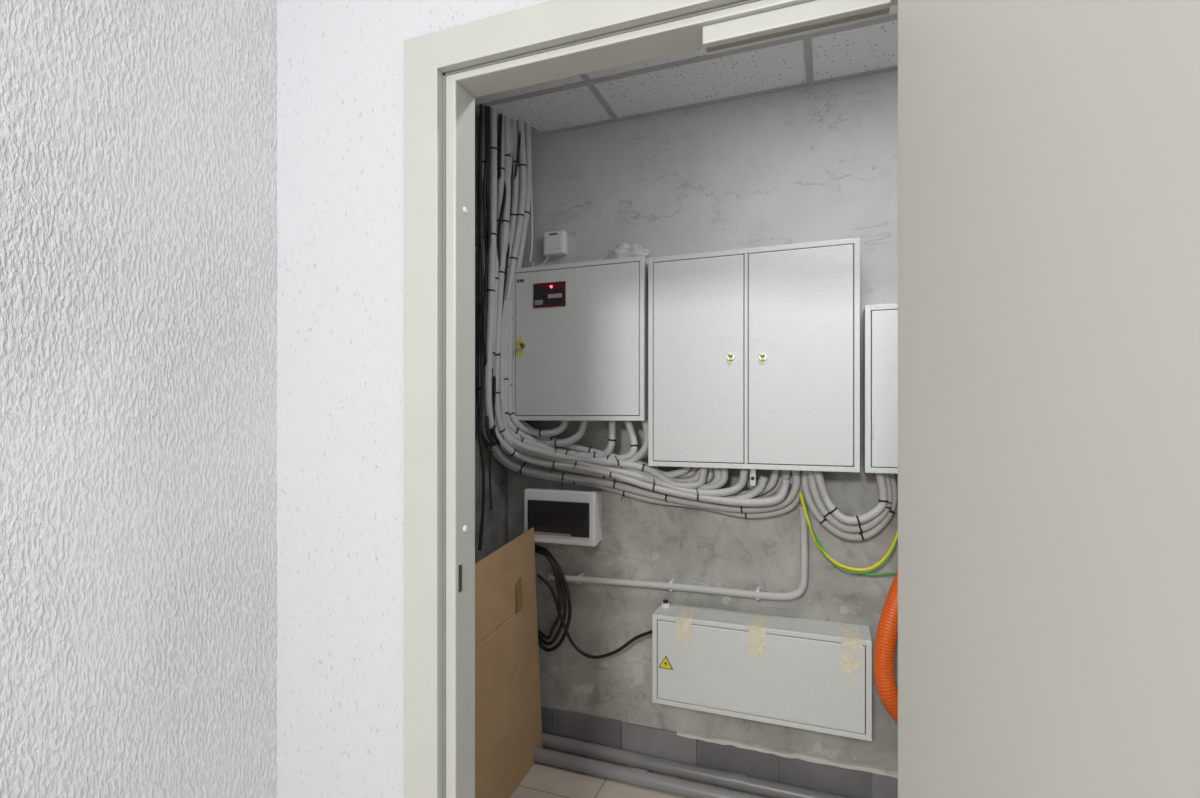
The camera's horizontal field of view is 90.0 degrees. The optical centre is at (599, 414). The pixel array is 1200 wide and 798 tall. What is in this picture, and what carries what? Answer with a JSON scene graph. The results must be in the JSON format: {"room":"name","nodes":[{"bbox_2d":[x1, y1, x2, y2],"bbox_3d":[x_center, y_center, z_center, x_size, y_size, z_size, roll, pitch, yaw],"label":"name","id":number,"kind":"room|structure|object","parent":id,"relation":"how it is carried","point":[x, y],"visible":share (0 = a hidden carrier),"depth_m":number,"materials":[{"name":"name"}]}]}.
{"room":"corridor","nodes":[
{"label":"corridor","id":0,"kind":"room"},
{"bbox_2d":[0,0,276,797],"bbox_3d":[-1.313,0.019,-0.155,0.090,2.750,3.170,0,0,21],"label":"wall","id":1,"kind":"structure","parent":0,"point":[138,138],"depth_m":1.04,"materials":[{"name":"white paint"}]},
{"bbox_2d":[277,0,548,797],"bbox_3d":[0.492,0.019,0.888,3.116,2.750,0.070,0,0,21],"label":"wall","id":2,"kind":"structure","parent":0,"point":[340,63],"depth_m":1.24,"materials":[{"name":"white paint"}]},
{"bbox_2d":[404,0,897,797],"bbox_3d":[0.105,0.332,1.031,1.013,2.125,0.090,0,0,21],"label":"door frame","id":3,"kind":"structure","parent":2,"relation":"in","point":[445,70],"depth_m":1.15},
{"bbox_2d":[703,0,890,54],"bbox_3d":[0.307,-0.626,0.956,0.282,0.031,0.035,0,0,21],"label":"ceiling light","id":4,"kind":"object","parent":3,"relation":"attached to","point":[817,15],"depth_m":0.95,"materials":[{"name":"white plastic"}]},
{"bbox_2d":[898,0,1199,797],"bbox_3d":[0.443,0.340,0.412,0.109,2.092,0.897,0,0,-3],"label":"door","id":5,"kind":"structure","parent":3,"relation":"attached to","point":[1049,150],"depth_m":0.58,"materials":[{"name":"paint"}]},
{"bbox_2d":[475,115,507,562],"bbox_3d":[-0.676,0.019,2.058,0.090,2.750,1.280,0,0,21],"label":"wall","id":6,"kind":"structure","parent":0,"point":[495,528],"depth_m":2.44,"materials":[{"name":"grey concrete"}]},
{"bbox_2d":[510,747,771,797],"bbox_3d":[0.133,1.434,0.067,3.200,0.080,4.620,0,0,21],"label":"floor","id":7,"kind":"structure","parent":0,"point":[542,780],"depth_m":2.25,"materials":[{"name":"beige tile"}]},
{"bbox_2d":[475,527,542,797],"bbox_3d":[-0.381,0.927,2.079,0.036,0.931,0.854,0,0,17],"label":"cardboard sheet","id":8,"kind":"object","parent":7,"relation":"on","point":[508,719],"visible":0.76,"depth_m":2.19,"materials":[{"name":"brown cardboard"}]},
{"bbox_2d":[534,747,764,797],"bbox_3d":[0.531,1.365,2.115,2.119,0.057,0.057,0,0,21],"label":"pipe","id":9,"kind":"object","parent":7,"relation":"on","point":[634,776],"visible":0.77,"depth_m":2.25,"materials":[{"name":"grey plastic"}]},
{"bbox_2d":[542,733,849,797],"bbox_3d":[0.569,1.365,2.215,2.119,0.057,0.057,0,0,21],"label":"pipe","id":10,"kind":"object","parent":7,"relation":"on","point":[732,780],"visible":0.82,"depth_m":2.29,"materials":[{"name":"grey plastic"}]},
{"bbox_2d":[475,5,897,134],"bbox_3d":[0.357,-1.211,1.662,2.123,0.020,1.280,0,0,21],"label":"ceiling","id":11,"kind":"structure","parent":0,"point":[692,78],"depth_m":2.14,"materials":[{"name":"tile"}]},
{"bbox_2d":[508,70,897,797],"bbox_3d":[0.604,0.019,2.307,2.303,2.750,0.100,0,0,21],"label":"wall","id":12,"kind":"structure","parent":0,"point":[815,163],"depth_m":2.32,"materials":[{"name":"concrete"}]},
{"bbox_2d":[532,230,566,266],"bbox_3d":[-0.218,-0.697,2.545,0.161,0.151,0.044,0,0,21],"label":"junction box","id":13,"kind":"object","parent":12,"relation":"attached to","point":[555,242],"visible":0.91,"depth_m":2.52,"materials":[{"name":"white plastic"}]},
{"bbox_2d":[524,488,601,546],"bbox_3d":[-0.152,0.416,2.483,0.318,0.217,0.113,0,0,21],"label":"breaker box","id":14,"kind":"object","parent":12,"relation":"attached to","point":[557,516],"visible":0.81,"depth_m":2.43,"materials":[{"name":"white plastic"}]},
{"bbox_2d":[512,256,647,420],"bbox_3d":[-0.075,-0.288,2.421,0.567,0.621,0.172,0,0,21],"label":"upper cabinet","id":15,"kind":"object","parent":12,"relation":"attached to","point":[580,329],"visible":0.84,"depth_m":2.35,"materials":[{"name":"grey metal"}]},
{"bbox_2d":[535,544,651,658],"bbox_3d":[-0.037,0.770,2.412,0.544,0.444,0.049,0,0,26],"label":"cable","id":16,"kind":"object","parent":12,"relation":"attached to","point":[560,580],"visible":0.96,"depth_m":2.46,"materials":[{"name":"rubber"}]},
{"bbox_2d":[547,506,807,599],"bbox_3d":[0.269,0.512,2.353,1.035,0.369,0.052,0,0,21],"label":"conduit pipe","id":17,"kind":"object","parent":12,"relation":"attached to","point":[580,578],"visible":0.98,"depth_m":2.25,"materials":[{"name":"white plastic"}]},
{"bbox_2d":[475,103,897,549],"bbox_3d":[0.272,-0.391,2.294,1.557,1.832,0.313,0,0,12],"label":"bundle","id":18,"kind":"object","parent":12,"relation":"attached to","point":[505,144],"visible":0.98,"depth_m":2.36,"materials":[{"name":"grey plastic"}]},
{"bbox_2d":[541,706,897,797],"bbox_3d":[0.583,1.314,2.251,2.120,0.159,0.020,0,0,21],"label":"baseboard","id":19,"kind":"structure","parent":12,"relation":"attached to","point":[795,768],"depth_m":2.28,"materials":[{"name":"grey tile"}]},
{"bbox_2d":[747,469,758,488],"bbox_3d":[0.569,0.238,2.219,0.060,0.085,0.088,0,0,21],"label":"wall bracket","id":20,"kind":"object","parent":12,"relation":"attached to","point":[752,482],"visible":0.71,"depth_m":2.19,"materials":[{"name":"metal"}]},
{"bbox_2d":[648,238,859,472],"bbox_3d":[0.546,-0.199,2.185,0.730,0.780,0.168,0,0,21],"label":"upper cabinet","id":21,"kind":"object","parent":12,"relation":"attached to","point":[754,353],"visible":1,"depth_m":2.11,"materials":[{"name":"metal"}]},
{"bbox_2d":[652,599,871,740],"bbox_3d":[0.572,0.898,2.179,0.750,0.356,0.160,0,0,21],"label":"box","id":22,"kind":"object","parent":12,"relation":"attached to","point":[800,673],"visible":1,"depth_m":2.11,"materials":[{"name":"white metal"}]},
{"bbox_2d":[798,492,897,575],"bbox_3d":[0.908,0.387,2.071,0.423,0.340,0.051,0,0,21],"label":"earth wire","id":23,"kind":"object","parent":12,"relation":"attached to","point":[887,555],"visible":0.78,"depth_m":2.08,"materials":[{"name":"yellow plastic"}]},
{"bbox_2d":[863,303,897,473],"bbox_3d":[1.086,-0.086,1.984,0.392,0.554,0.158,0,0,21],"label":"upper cabinet","id":24,"kind":"object","parent":12,"relation":"attached to","point":[880,321],"visible":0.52,"depth_m":1.97,"materials":[{"name":"metal"}]},
{"bbox_2d":[874,570,897,723],"bbox_3d":[1.020,0.708,1.961,0.254,0.878,0.084,0,0,-2],"label":"pipe","id":25,"kind":"object","parent":12,"relation":"attached to","point":[887,630],"visible":0.43,"depth_m":1.93,"materials":[{"name":"orange plastic"}]}
]}

